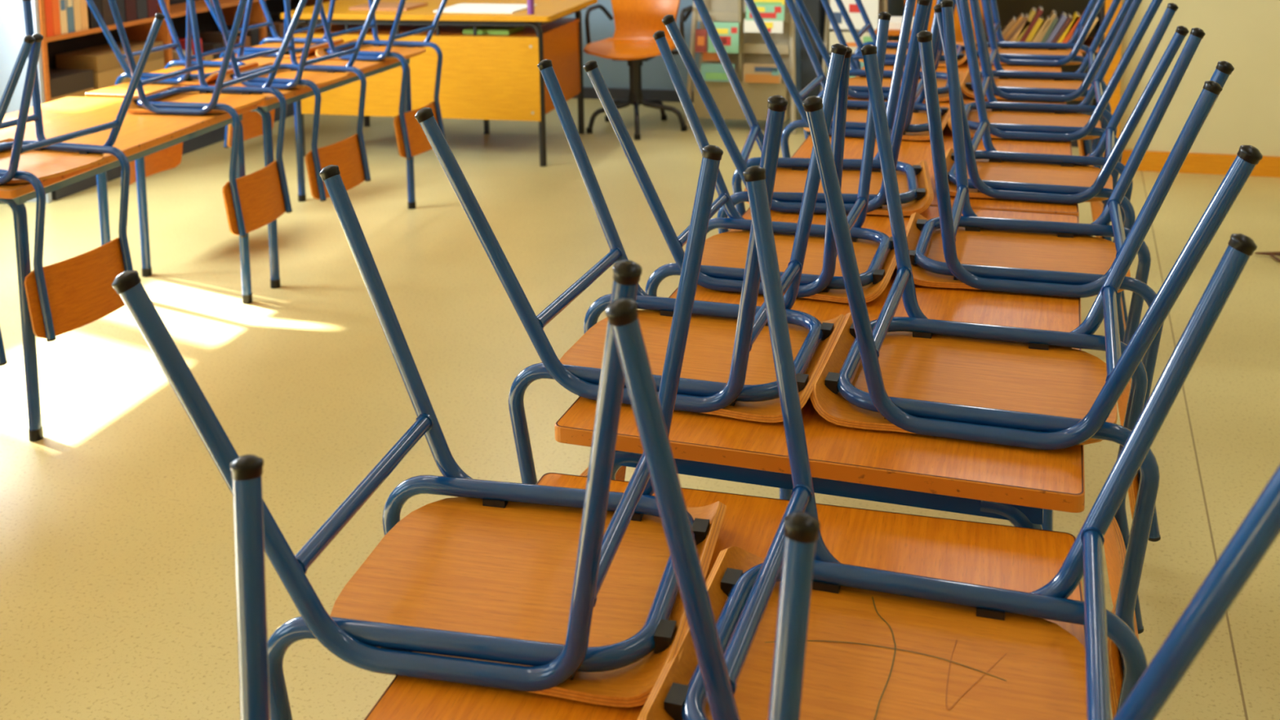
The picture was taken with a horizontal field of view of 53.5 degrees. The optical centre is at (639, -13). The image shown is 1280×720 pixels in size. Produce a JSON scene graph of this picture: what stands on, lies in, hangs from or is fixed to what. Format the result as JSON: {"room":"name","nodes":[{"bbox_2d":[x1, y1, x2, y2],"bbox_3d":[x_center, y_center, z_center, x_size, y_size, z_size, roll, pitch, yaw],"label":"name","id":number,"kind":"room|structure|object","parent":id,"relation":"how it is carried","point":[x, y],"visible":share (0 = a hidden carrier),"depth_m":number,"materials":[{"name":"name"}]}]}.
{"room":"classroom","nodes":[
{"label":"classroom","id":0,"kind":"room"},
{"bbox_2d":[0,97,1279,719],"bbox_3d":[-0.308,1.327,2.347,7.700,0.100,11.700,1,6,17],"label":"floor","id":1,"kind":"structure","parent":0,"point":[118,593],"depth_m":3.55,"materials":[{"name":"plastic"}]},
{"bbox_2d":[0,96,257,441],"bbox_3d":[-1.822,0.800,3.937,0.760,0.695,1.200,0,6,13],"label":"table","id":2,"kind":"object","parent":1,"relation":"on","point":[140,135],"visible":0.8,"depth_m":3.94,"materials":[{"name":"brown wood"}]},
{"bbox_2d":[0,0,164,342],"bbox_3d":[-1.635,0.475,3.452,0.532,0.856,0.473,1,6,21],"label":"chair","id":3,"kind":"object","parent":2,"relation":"on","point":[71,294],"visible":0.96,"depth_m":3.42,"materials":[{"name":"brown wood"}]},
{"bbox_2d":[0,0,330,203],"bbox_3d":[-2.470,-0.098,6.970,0.300,1.900,2.605,1,6,17],"label":"bookcase","id":4,"kind":"object","parent":1,"relation":"on","point":[12,26],"visible":0.13,"depth_m":6.24,"materials":[{"name":"brown laminate"}]},
{"bbox_2d":[44,0,53,37],"bbox_3d":[-2.785,0.122,5.806,0.200,0.200,0.042,1,6,17],"label":"book","id":5,"kind":"object","parent":4,"relation":"on","point":[47,3],"visible":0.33,"depth_m":5.77,"materials":[{"name":"orange paper"}]},
{"bbox_2d":[51,0,61,35],"bbox_3d":[-2.772,0.107,5.847,0.200,0.220,0.042,1,6,17],"label":"book","id":6,"kind":"object","parent":4,"relation":"on","point":[55,3],"visible":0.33,"depth_m":5.82,"materials":[{"name":"orange paper"}]},
{"bbox_2d":[58,0,67,34],"bbox_3d":[-2.758,0.113,5.891,0.202,0.200,0.042,1,6,17],"label":"book","id":7,"kind":"object","parent":4,"relation":"on","point":[62,3],"visible":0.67,"depth_m":5.86,"materials":[{"name":"brown paper"}]},
{"bbox_2d":[66,0,75,33],"bbox_3d":[-2.745,0.098,5.933,0.202,0.220,0.042,1,6,17],"label":"book","id":8,"kind":"object","parent":4,"relation":"on","point":[69,5],"visible":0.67,"depth_m":5.91,"materials":[{"name":"blue paper"}]},
{"bbox_2d":[72,0,81,31],"bbox_3d":[-2.733,0.103,5.977,0.200,0.200,0.042,1,6,17],"label":"book","id":9,"kind":"object","parent":4,"relation":"on","point":[77,11],"visible":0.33,"depth_m":5.95,"materials":[{"name":"brown paper"}]},
{"bbox_2d":[80,0,88,30],"bbox_3d":[-2.720,0.089,6.019,0.200,0.220,0.042,1,6,17],"label":"book","id":10,"kind":"object","parent":4,"relation":"on","point":[83,6],"visible":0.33,"depth_m":5.99,"materials":[{"name":"brown paper"}]},
{"bbox_2d":[86,0,102,28],"bbox_3d":[-2.696,0.105,6.099,0.200,0.170,0.075,1,6,17],"label":"book","id":11,"kind":"object","parent":4,"relation":"on","point":[92,22],"visible":0.11,"depth_m":6.05,"materials":[{"name":"black paper"}]},
{"bbox_2d":[101,0,114,26],"bbox_3d":[-2.672,0.067,6.174,0.200,0.230,0.075,1,6,17],"label":"book","id":12,"kind":"object","parent":4,"relation":"on","point":[107,15],"visible":0.22,"depth_m":6.14,"materials":[{"name":"brown paper"}]},
{"bbox_2d":[114,0,125,24],"bbox_3d":[-2.648,0.074,6.253,0.200,0.200,0.075,1,6,17],"label":"book","id":13,"kind":"object","parent":4,"relation":"on","point":[121,3],"visible":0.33,"depth_m":6.24,"materials":[{"name":"grey paper"}]},
{"bbox_2d":[124,0,137,22],"bbox_3d":[-2.624,0.080,6.333,0.200,0.170,0.075,1,6,17],"label":"book","id":14,"kind":"object","parent":4,"relation":"on","point":[130,5],"visible":0.33,"depth_m":6.30,"materials":[{"name":"red paper"}]},
{"bbox_2d":[135,0,147,19],"bbox_3d":[-2.601,0.042,6.407,0.200,0.230,0.075,1,6,17],"label":"book","id":15,"kind":"object","parent":4,"relation":"on","point":[141,5],"visible":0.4,"depth_m":6.38,"materials":[{"name":"grey paper"}]},
{"bbox_2d":[146,0,158,17],"bbox_3d":[-2.577,0.048,6.487,0.200,0.200,0.075,1,6,17],"label":"book","id":16,"kind":"object","parent":4,"relation":"on","point":[152,5],"visible":0.2,"depth_m":6.46,"materials":[{"name":"red paper"}]},
{"bbox_2d":[172,49,192,66],"bbox_3d":[-2.500,0.539,6.788,0.220,0.410,0.075,1,6,17],"label":"book","id":17,"kind":"object","parent":4,"relation":"on","point":[175,55],"visible":0.14,"depth_m":6.72,"materials":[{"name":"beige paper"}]},
{"bbox_2d":[171,37,203,60],"bbox_3d":[-2.475,0.505,6.869,0.220,0.460,0.075,1,6,17],"label":"book","id":18,"kind":"object","parent":4,"relation":"on","point":[182,41],"visible":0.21,"depth_m":6.80,"materials":[{"name":"red paper"}]},
{"bbox_2d":[203,54,213,61],"bbox_3d":[-2.448,0.546,6.957,0.220,0.360,0.075,1,6,17],"label":"book","id":19,"kind":"object","parent":4,"relation":"on","point":[209,58],"visible":0.02,"depth_m":6.91,"materials":[{"name":"brown paper"}]},
{"bbox_2d":[191,31,226,47],"bbox_3d":[-2.398,0.478,7.120,0.220,0.460,0.075,1,6,17],"label":"book","id":20,"kind":"object","parent":4,"relation":"on","point":[206,36],"visible":0.07,"depth_m":7.06,"materials":[{"name":"brown paper"}]},
{"bbox_2d":[202,42,222,59],"bbox_3d":[-2.423,0.512,7.039,0.220,0.410,0.075,1,6,17],"label":"book","id":21,"kind":"object","parent":4,"relation":"on","point":[206,46],"visible":0.14,"depth_m":6.97,"materials":[{"name":"brown paper"}]},
{"bbox_2d":[217,25,259,47],"bbox_3d":[-2.321,0.451,7.371,0.220,0.460,0.075,1,6,17],"label":"book","id":22,"kind":"object","parent":4,"relation":"on","point":[253,33],"visible":0.07,"depth_m":7.32,"materials":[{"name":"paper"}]},
{"bbox_2d":[235,35,250,47],"bbox_3d":[-2.346,0.485,7.290,0.220,0.410,0.075,1,6,17],"label":"book","id":23,"kind":"object","parent":4,"relation":"on","point":[247,44],"visible":0.07,"depth_m":7.24,"materials":[{"name":"brown paper"}]},
{"bbox_2d":[266,22,284,37],"bbox_3d":[-2.232,0.430,7.661,0.220,0.440,0.100,1,6,17],"label":"book","id":24,"kind":"object","parent":4,"relation":"on","point":[279,26],"visible":0.07,"depth_m":7.58,"materials":[{"name":"brown paper"}]},
{"bbox_2d":[266,12,300,28],"bbox_3d":[-2.196,0.397,7.777,0.220,0.480,0.100,1,6,17],"label":"book","id":25,"kind":"object","parent":4,"relation":"on","point":[275,16],"visible":0.07,"depth_m":7.71,"materials":[{"name":"grey paper"}]},
{"bbox_3d":[-2.760,0.788,5.995,0.250,0.085,0.280,1,6,17],"label":"box","id":26,"kind":"object","parent":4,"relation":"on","visible":0},
{"bbox_3d":[-2.762,0.703,5.986,0.250,0.085,0.280,1,6,17],"label":"box","id":27,"kind":"object","parent":26,"relation":"on","visible":0},
{"bbox_3d":[-2.764,0.617,5.977,0.250,0.085,0.280,1,6,17],"label":"box","id":28,"kind":"object","parent":27,"relation":"on","visible":0},
{"bbox_2d":[50,87,94,101],"bbox_3d":[-2.765,0.532,5.969,0.250,0.085,0.280,1,6,17],"label":"box","id":29,"kind":"object","parent":28,"relation":"on","point":[81,93],"visible":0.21,"depth_m":5.95,"materials":[{"name":"brown cardboard"}]},
{"bbox_2d":[48,68,93,97],"bbox_3d":[-2.767,0.446,5.960,0.250,0.085,0.280,1,6,17],"label":"box","id":30,"kind":"object","parent":29,"relation":"on","point":[63,82],"visible":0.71,"depth_m":5.94,"materials":[{"name":"brown cardboard"}]},
{"bbox_3d":[-2.634,0.748,6.388,0.240,0.080,0.490,1,6,17],"label":"magazine file","id":31,"kind":"object","parent":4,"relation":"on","visible":0},
{"bbox_3d":[-2.636,0.667,6.380,0.240,0.080,0.490,1,6,17],"label":"magazine file","id":32,"kind":"object","parent":31,"relation":"on","visible":0},
{"bbox_3d":[-2.638,0.585,6.372,0.240,0.080,0.490,1,6,17],"label":"magazine file","id":33,"kind":"object","parent":32,"relation":"on","visible":0},
{"bbox_3d":[-2.639,0.504,6.363,0.240,0.080,0.490,1,6,17],"label":"magazine file","id":34,"kind":"object","parent":33,"relation":"on","visible":0},
{"bbox_2d":[93,57,164,89],"bbox_3d":[-2.641,0.422,6.355,0.240,0.080,0.490,1,6,17],"label":"box","id":35,"kind":"object","parent":34,"relation":"on","point":[106,78],"visible":0.21,"depth_m":6.20,"materials":[{"name":"brown"}]},
{"bbox_2d":[55,40,164,72],"bbox_3d":[-2.643,0.340,6.347,0.240,0.080,0.490,1,6,17],"label":"box","id":36,"kind":"object","parent":35,"relation":"on","point":[101,58],"visible":0.64,"depth_m":6.16,"materials":[{"name":"brown"}]},
{"bbox_2d":[84,52,420,288],"bbox_3d":[-1.486,0.672,5.129,0.760,0.695,1.200,1,6,17],"label":"table","id":37,"kind":"object","parent":1,"relation":"on","point":[295,95],"visible":0.48,"depth_m":4.71,"materials":[{"name":"brown wood"}]},
{"bbox_2d":[85,0,258,185],"bbox_3d":[-1.809,0.327,4.958,0.532,0.856,0.473,0,6,15],"label":"chair","id":38,"kind":"object","parent":37,"relation":"on","point":[170,157],"visible":0.52,"depth_m":5.00,"materials":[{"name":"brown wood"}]},
{"bbox_2d":[108,0,306,237],"bbox_3d":[-1.438,0.382,4.330,0.531,0.856,0.473,0,6,14],"label":"chair","id":39,"kind":"object","parent":37,"relation":"on","point":[255,200],"visible":0.97,"depth_m":4.30,"materials":[{"name":"brown wood"}]},
{"bbox_2d":[204,0,343,148],"bbox_3d":[-1.617,0.259,5.586,0.532,0.856,0.473,0,6,16],"label":"chair","id":40,"kind":"object","parent":37,"relation":"on","point":[251,122],"visible":0.48,"depth_m":5.66,"materials":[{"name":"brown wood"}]},
{"bbox_2d":[212,0,380,201],"bbox_3d":[-1.259,0.334,4.770,0.531,0.856,0.473,1,6,20],"label":"chair","id":41,"kind":"object","parent":37,"relation":"on","point":[349,154],"visible":0.86,"depth_m":4.75,"materials":[{"name":"brown wood"}]},
{"bbox_2d":[315,0,447,159],"bbox_3d":[-1.064,0.266,5.395,0.532,0.856,0.473,1,6,19],"label":"chair","id":42,"kind":"object","parent":37,"relation":"on","point":[411,140],"visible":0.86,"depth_m":5.32,"materials":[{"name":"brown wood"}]},
{"bbox_2d":[280,0,597,166],"bbox_3d":[-1.031,0.467,6.765,1.460,0.755,0.840,0,6,14],"label":"desk","id":43,"kind":"object","parent":1,"relation":"on","point":[486,77],"visible":0.77,"depth_m":6.37,"materials":[{"name":"yellow wood"}]},
{"bbox_2d":[349,1,427,10],"bbox_3d":[-1.318,0.097,6.656,0.330,0.015,0.240,1,6,17],"label":"folder","id":44,"kind":"object","parent":43,"relation":"on","point":[382,6],"visible":0.79,"depth_m":6.59,"materials":[{"name":"brown paper"}]},
{"bbox_2d":[300,17,579,36],"bbox_3d":[-1.061,0.210,6.754,1.324,0.019,0.744,0,6,14],"label":"shelf","id":45,"kind":"object","parent":43,"relation":"attached to","point":[561,26],"depth_m":6.57,"materials":[{"name":"orange wood"}]},
{"bbox_2d":[433,3,537,13],"bbox_3d":[-0.790,0.105,6.500,0.430,0.008,0.330,1,6,17],"label":"paper stack","id":46,"kind":"object","parent":43,"relation":"on","point":[461,7],"visible":1,"depth_m":6.46,"materials":[{"name":"white paper"}]},
{"bbox_2d":[462,26,524,35],"bbox_3d":[-0.744,0.212,6.450,0.250,0.023,0.200,1,6,17],"label":"workbook","id":47,"kind":"object","parent":43,"relation":"on","point":[500,30],"visible":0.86,"depth_m":6.38,"materials":[{"name":"green paper"}]},
{"bbox_2d":[527,0,534,13],"bbox_3d":[-0.538,0.076,6.247,0.034,0.105,0.034,1,6,17],"label":"glue stick","id":48,"kind":"object","parent":43,"relation":"on","point":[531,10],"visible":1,"depth_m":6.23,"materials":[{"name":"purple plastic"}]},
{"bbox_2d":[583,0,693,140],"bbox_3d":[-0.025,0.347,7.070,0.580,0.889,0.567,1,6,17],"label":"swivel chair","id":49,"kind":"object","parent":1,"relation":"on","point":[633,41],"visible":0.94,"depth_m":7.17,"materials":[{"name":"orange plastic"}]},
{"bbox_2d":[364,472,1084,719],"bbox_3d":[0.068,1.035,1.136,0.656,0.710,0.970,0,6,16],"label":"table","id":50,"kind":"object","parent":1,"relation":"on","point":[1023,559],"visible":0.29,"depth_m":1.44,"materials":[{"name":"brown wood"}]},
{"bbox_2d":[111,144,726,719],"bbox_3d":[-0.189,0.636,1.400,0.531,0.856,0.473,0,6,13],"label":"chair","id":51,"kind":"object","parent":50,"relation":"on","point":[566,593],"visible":0.85,"depth_m":1.33,"materials":[{"name":"brown wood"}]},
{"bbox_2d":[230,454,820,719],"bbox_3d":[-0.135,0.755,0.801,0.462,0.738,0.471,0,6,14],"label":"chair","id":52,"kind":"object","parent":50,"relation":"on","point":[801,531],"visible":1,"depth_m":0.97,"materials":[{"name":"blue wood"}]},
{"bbox_2d":[604,165,1279,719],"bbox_3d":[0.295,0.649,1.169,0.532,0.856,0.473,1,6,19],"label":"chair","id":53,"kind":"object","parent":50,"relation":"on","point":[882,644],"visible":0.95,"depth_m":1.22,"materials":[{"name":"brown wood"}]},
{"bbox_2d":[684,0,796,133],"bbox_3d":[0.578,0.153,7.062,0.632,1.257,0.335,1,6,17],"label":"bookshelf","id":54,"kind":"object","parent":1,"relation":"on","point":[753,49],"visible":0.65,"depth_m":7.00,"materials":[{"name":"beige wood"}]},
{"bbox_2d":[694,29,706,52],"bbox_3d":[0.336,0.292,7.002,0.065,0.125,0.028,1,6,17],"label":"booklet","id":55,"kind":"object","parent":54,"relation":"in","point":[700,41],"visible":0.9,"depth_m":7.00,"materials":[{"name":"red"}]},
{"bbox_2d":[702,51,719,61],"bbox_3d":[0.406,0.379,7.020,0.120,0.047,0.016,1,6,17],"label":"booklet","id":56,"kind":"object","parent":54,"relation":"in","point":[707,55],"visible":0.64,"depth_m":7.02,"materials":[{"name":"orange paper"}]},
{"bbox_2d":[700,62,734,81],"bbox_3d":[0.425,0.465,6.965,0.190,0.095,0.023,1,6,17],"label":"booklet","id":57,"kind":"object","parent":54,"relation":"in","point":[709,72],"visible":0.68,"depth_m":6.97,"materials":[{"name":"teal paper"}]},
{"bbox_2d":[707,22,739,53],"bbox_3d":[0.459,0.273,6.966,0.170,0.165,0.034,1,6,17],"label":"booklet","id":58,"kind":"object","parent":54,"relation":"in","point":[728,32],"visible":0.74,"depth_m":6.96,"materials":[{"name":"green paper"}]},
{"bbox_2d":[742,63,781,83],"bbox_3d":[0.664,0.465,6.891,0.210,0.100,0.025,1,6,17],"label":"booklet","id":59,"kind":"object","parent":54,"relation":"in","point":[753,73],"visible":0.83,"depth_m":6.89,"materials":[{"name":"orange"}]},
{"bbox_2d":[743,18,782,32],"bbox_3d":[0.671,0.208,6.896,0.215,0.070,0.020,1,6,17],"label":"booklet","id":60,"kind":"object","parent":54,"relation":"in","point":[749,26],"visible":0.67,"depth_m":6.88,"materials":[{"name":"white paper"}]},
{"bbox_2d":[746,4,784,21],"bbox_3d":[0.680,0.135,6.897,0.210,0.085,0.022,1,6,17],"label":"booklet","id":61,"kind":"object","parent":54,"relation":"in","point":[767,12],"visible":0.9,"depth_m":6.88,"materials":[{"name":"green paper"}]},
{"bbox_2d":[753,0,784,4],"bbox_3d":[0.682,0.031,6.904,0.210,0.120,0.028,1,6,17],"label":"booklet","id":62,"kind":"object","parent":54,"relation":"in","point":[756,2],"visible":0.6,"depth_m":6.89,"materials":[{"name":"yellow paper"}]},
{"bbox_2d":[800,0,832,119],"bbox_3d":[1.007,-0.149,7.225,0.110,1.800,0.532,1,6,17],"label":"tall cabinet","id":63,"kind":"object","parent":1,"relation":"on","point":[815,9],"visible":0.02,"depth_m":7.03,"materials":[{"name":"grey wood"}]},
{"bbox_2d":[554,205,1084,530],"bbox_3d":[0.399,0.899,2.179,0.667,0.755,1.200,1,6,19],"label":"table","id":64,"kind":"object","parent":1,"relation":"on","point":[1023,487],"visible":0.32,"depth_m":1.61,"materials":[{"name":"brown wood"}]},
{"bbox_2d":[414,43,847,484],"bbox_3d":[0.020,0.535,1.903,0.534,0.860,0.475,1,6,19],"label":"chair","id":65,"kind":"object","parent":64,"relation":"on","point":[728,370],"visible":0.59,"depth_m":1.81,"materials":[{"name":"brown wood"}]},
{"bbox_2d":[582,11,906,302],"bbox_3d":[0.217,0.487,2.333,0.516,0.845,0.481,1,6,19],"label":"chair","id":66,"kind":"object","parent":64,"relation":"on","point":[722,266],"visible":0.5,"depth_m":2.26,"materials":[{"name":"brown wood"}]},
{"bbox_2d":[802,44,1262,719],"bbox_3d":[0.525,0.540,1.748,0.531,0.856,0.473,1,6,19],"label":"chair","id":67,"kind":"object","parent":64,"relation":"on","point":[916,374],"visible":0.89,"depth_m":1.72,"materials":[{"name":"brown wood"}]},
{"bbox_2d":[895,0,1234,542],"bbox_3d":[0.743,0.480,2.284,0.530,0.867,0.494,1,6,18],"label":"chair","id":68,"kind":"object","parent":64,"relation":"on","point":[952,249],"visible":0.63,"depth_m":2.32,"materials":[{"name":"brown wood"}]},
{"bbox_2d":[820,0,888,91],"bbox_3d":[1.196,0.146,6.998,0.392,1.257,0.335,1,6,17],"label":"magazine rack","id":69,"kind":"object","parent":1,"relation":"on","point":[882,4],"visible":0.05,"depth_m":7.00,"materials":[{"name":"beige metal"}]},
{"bbox_2d":[829,31,873,53],"bbox_3d":[1.156,0.295,6.871,0.260,0.110,0.026,1,6,17],"label":"booklet","id":70,"kind":"object","parent":69,"relation":"in","point":[851,42],"visible":0.5,"depth_m":6.87,"materials":[{"name":"beige paper"}]},
{"bbox_2d":[829,0,878,29],"bbox_3d":[1.162,0.073,6.882,0.260,0.300,0.056,1,6,17],"label":"booklet","id":71,"kind":"object","parent":69,"relation":"in","point":[871,6],"visible":0.58,"depth_m":6.87,"materials":[{"name":"white paper"}]},
{"bbox_2d":[875,27,911,40],"bbox_3d":[1.350,0.504,6.534,0.230,0.625,0.400,1,6,17],"label":"side table","id":72,"kind":"object","parent":1,"relation":"on","point":[891,32],"visible":0.07,"depth_m":6.33,"materials":[{"name":"orange wood"}]},
{"bbox_2d":[888,16,914,29],"bbox_3d":[1.329,0.178,6.474,0.180,0.035,0.240,1,6,17],"label":"paper stack","id":73,"kind":"object","parent":72,"relation":"on","point":[895,22],"visible":0.21,"depth_m":6.37,"materials":[{"name":"white paper"}]},
{"bbox_2d":[791,96,1079,217],"bbox_3d":[0.772,0.776,3.320,0.667,0.755,1.200,1,6,17],"label":"table","id":74,"kind":"object","parent":1,"relation":"on","point":[912,153],"visible":0.02,"depth_m":3.18,"materials":[{"name":"brown wood"}]},
{"bbox_2d":[662,0,933,234],"bbox_3d":[0.363,0.434,2.824,0.552,0.888,0.491,0,6,10],"label":"chair","id":75,"kind":"object","parent":74,"relation":"on","point":[914,184],"visible":0.44,"depth_m":2.72,"materials":[{"name":"brown wood"}]},
{"bbox_2d":[744,0,950,157],"bbox_3d":[0.588,0.359,3.522,0.531,0.856,0.473,1,6,19],"label":"chair","id":76,"kind":"object","parent":74,"relation":"on","point":[916,126],"visible":0.34,"depth_m":3.41,"materials":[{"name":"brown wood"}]},
{"bbox_2d":[946,0,1162,241],"bbox_3d":[1.110,0.359,3.415,0.532,0.856,0.473,1,6,18],"label":"chair","id":77,"kind":"object","parent":74,"relation":"on","point":[1058,122],"visible":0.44,"depth_m":3.46,"materials":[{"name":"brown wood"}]},
{"bbox_2d":[933,0,1189,342],"bbox_3d":[0.930,0.422,2.835,0.508,0.818,0.452,1,6,20],"label":"chair","id":78,"kind":"object","parent":74,"relation":"on","point":[992,173],"visible":0.67,"depth_m":2.85,"materials":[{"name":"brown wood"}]},
{"bbox_2d":[904,0,986,42],"bbox_3d":[1.707,0.204,7.063,0.420,1.100,0.525,1,6,17],"label":"base cabinet","id":79,"kind":"object","parent":1,"relation":"on","point":[958,36],"visible":0.02,"depth_m":6.81,"materials":[{"name":"brown wood"}]},
{"bbox_2d":[855,40,1066,103],"bbox_3d":[1.130,0.651,4.473,0.667,0.755,1.200,1,6,17],"label":"table","id":80,"kind":"object","parent":1,"relation":"on","point":[962,68],"visible":0.02,"depth_m":4.37,"materials":[{"name":"brown wood"}]},
{"bbox_2d":[795,0,964,101],"bbox_3d":[0.749,0.305,4.028,0.531,0.856,0.473,0,6,16],"label":"chair","id":81,"kind":"object","parent":80,"relation":"on","point":[858,86],"visible":0.2,"depth_m":3.94,"materials":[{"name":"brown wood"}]},
{"bbox_2d":[835,0,966,78],"bbox_3d":[0.932,0.238,4.644,0.532,0.856,0.473,1,6,17],"label":"chair","id":82,"kind":"object","parent":80,"relation":"on","point":[891,46],"visible":0.26,"depth_m":4.53,"materials":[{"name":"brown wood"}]},
{"bbox_2d":[974,0,1105,155],"bbox_3d":[1.458,0.236,4.553,0.531,0.856,0.473,1,6,19],"label":"chair","id":83,"kind":"object","parent":80,"relation":"on","point":[1011,53],"visible":0.52,"depth_m":4.46,"materials":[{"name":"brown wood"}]},
{"bbox_2d":[960,0,1133,222],"bbox_3d":[1.274,0.303,3.929,0.531,0.856,0.473,1,6,19],"label":"chair","id":84,"kind":"object","parent":80,"relation":"on","point":[1025,86],"visible":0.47,"depth_m":3.96,"materials":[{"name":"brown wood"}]},
{"bbox_2d":[986,0,1104,146],"bbox_3d":[2.111,0.213,6.638,0.570,1.150,0.440,1,6,17],"label":"bookcase","id":85,"kind":"object","parent":1,"relation":"on","point":[1006,9],"visible":0.07,"depth_m":6.81,"materials":[{"name":"brown wood"}]},
{"bbox_2d":[995,15,1016,41],"bbox_3d":[1.895,0.221,6.595,0.113,0.137,0.151,1,6,17],"label":"book","id":86,"kind":"object","parent":85,"relation":"on","point":[1009,24],"visible":0.71,"depth_m":6.52,"materials":[{"name":"brown paper"}]},
{"bbox_2d":[1003,13,1024,40],"bbox_3d":[1.925,0.213,6.580,0.126,0.154,0.142,1,6,17],"label":"book","id":87,"kind":"object","parent":85,"relation":"on","point":[1020,17],"visible":0.54,"depth_m":6.51,"materials":[{"name":"brown paper"}]},
{"bbox_2d":[1005,13,1028,41],"bbox_3d":[1.946,0.215,6.569,0.125,0.153,0.133,1,6,17],"label":"book","id":88,"kind":"object","parent":85,"relation":"on","point":[1026,15],"visible":0.57,"depth_m":6.50,"materials":[{"name":"brown paper"}]},
{"bbox_2d":[1009,21,1031,41],"bbox_3d":[1.962,0.224,6.566,0.111,0.134,0.134,1,6,17],"label":"book","id":89,"kind":"object","parent":85,"relation":"on","point":[1014,38],"visible":0.43,"depth_m":6.50,"materials":[{"name":"brown paper"}]},
{"bbox_2d":[1014,7,1036,41],"bbox_3d":[1.988,0.199,6.556,0.111,0.186,0.135,1,6,17],"label":"book","id":90,"kind":"object","parent":85,"relation":"on","point":[1033,11],"visible":0.57,"depth_m":6.49,"materials":[{"name":"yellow paper"}]},
{"bbox_2d":[1019,5,1043,41],"bbox_3d":[2.018,0.196,6.553,0.120,0.191,0.149,1,6,17],"label":"book","id":91,"kind":"object","parent":85,"relation":"on","point":[1040,10],"visible":0.64,"depth_m":6.48,"materials":[{"name":"red paper"}]},
{"bbox_2d":[1025,15,1043,42],"bbox_3d":[2.033,0.218,6.556,0.094,0.146,0.157,1,6,17],"label":"book","id":92,"kind":"object","parent":85,"relation":"on","point":[1040,20],"visible":0.57,"depth_m":6.48,"materials":[{"name":"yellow paper"}]},
{"bbox_2d":[1031,15,1049,42],"bbox_3d":[2.062,0.221,6.538,0.100,0.142,0.141,1,6,17],"label":"book","id":93,"kind":"object","parent":85,"relation":"on","point":[1040,30],"visible":0.64,"depth_m":6.48,"materials":[{"name":"brown paper"}]},
{"bbox_2d":[1035,9,1057,42],"bbox_3d":[2.087,0.206,6.534,0.106,0.171,0.151,1,6,17],"label":"book","id":94,"kind":"object","parent":85,"relation":"on","point":[1053,14],"visible":0.57,"depth_m":6.46,"materials":[{"name":"brown paper"}]},
{"bbox_2d":[1040,16,1057,42],"bbox_3d":[2.099,0.220,6.523,0.090,0.146,0.133,1,6,17],"label":"book","id":95,"kind":"object","parent":85,"relation":"on","point":[1054,22],"visible":0.54,"depth_m":6.46,"materials":[{"name":"grey paper"}]},
{"bbox_2d":[1045,11,1066,42],"bbox_3d":[2.134,0.211,6.515,0.109,0.162,0.141,1,6,17],"label":"book","id":96,"kind":"object","parent":85,"relation":"on","point":[1063,17],"visible":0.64,"depth_m":6.45,"materials":[{"name":"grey paper"}]},
{"bbox_2d":[1051,13,1072,42],"bbox_3d":[2.161,0.215,6.515,0.106,0.154,0.155,1,6,17],"label":"book","id":97,"kind":"object","parent":85,"relation":"on","point":[1068,20],"visible":0.57,"depth_m":6.44,"materials":[{"name":"brown paper"}]},
{"bbox_2d":[1057,11,1079,43],"bbox_3d":[2.189,0.210,6.502,0.116,0.165,0.147,1,6,17],"label":"book","id":98,"kind":"object","parent":85,"relation":"on","point":[1063,36],"visible":0.54,"depth_m":6.44,"materials":[{"name":"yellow paper"}]},
{"bbox_2d":[1061,13,1080,43],"bbox_3d":[2.205,0.212,6.504,0.096,0.160,0.161,1,6,17],"label":"book","id":99,"kind":"object","parent":85,"relation":"on","point":[1066,38],"visible":0.57,"depth_m":6.43,"materials":[{"name":"orange paper"}]},
{"bbox_2d":[1085,16,1098,38],"bbox_3d":[2.279,0.215,6.477,0.107,0.157,0.152,1,6,17],"label":"book","id":100,"kind":"object","parent":85,"relation":"on","point":[1096,18],"visible":0.07,"depth_m":6.39,"materials":[{"name":"brown paper"}]},
{"bbox_2d":[1254,251,1279,262],"bbox_3d":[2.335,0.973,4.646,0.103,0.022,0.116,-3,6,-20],"label":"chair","id":101,"kind":"object","parent":1,"relation":"on","point":[1272,254],"visible":1,"depth_m":4.64,"materials":[{"name":"brown wood"}]},
{"bbox_3d":[-2.141,0.929,2.726,0.760,0.695,1.200,0,6,16],"label":"table","id":102,"kind":"object","parent":1,"relation":"on","visible":0},
{"bbox_2d":[0,35,35,365],"bbox_3d":[-1.786,0.523,3.007,0.531,0.856,0.473,1,6,17],"label":"chair","id":103,"kind":"object","parent":102,"relation":"on","point":[28,40],"visible":1,"depth_m":3.10,"materials":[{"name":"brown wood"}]},
{"bbox_2d":[562,0,904,93],"bbox_3d":[0.203,-0.696,7.829,5.040,2.800,0.160,1,6,17],"label":"wall","id":104,"kind":"structure","parent":0,"point":[615,73],"depth_m":7.93,"materials":[{"name":"grey paint"}]},
{"bbox_2d":[573,87,693,102],"bbox_3d":[0.091,0.671,7.912,4.000,0.070,0.023,1,6,17],"label":"baseboard","id":105,"kind":"structure","parent":104,"relation":"attached to","point":[666,95],"depth_m":7.92,"materials":[{"name":"grey"}]},
{"bbox_2d":[1102,0,1279,156],"bbox_3d":[3.591,-0.600,6.154,2.500,2.800,1.390,1,6,17],"label":"wall","id":106,"kind":"structure","parent":0,"point":[1245,34],"depth_m":5.81,"materials":[{"name":"paint"}]},
{"bbox_2d":[1102,0,1121,157],"bbox_3d":[2.193,-0.189,5.869,0.070,2.100,0.048,1,6,17],"label":"trim","id":107,"kind":"structure","parent":106,"relation":"attached to","point":[1114,100],"depth_m":5.90,"materials":[{"name":"brown wood"}]},
{"bbox_2d":[1120,150,1279,177],"bbox_3d":[3.340,0.819,5.639,2.255,0.092,0.023,1,6,17],"label":"baseboard","id":108,"kind":"structure","parent":106,"relation":"attached to","point":[1152,161],"depth_m":5.85,"materials":[{"name":"brown wood"}]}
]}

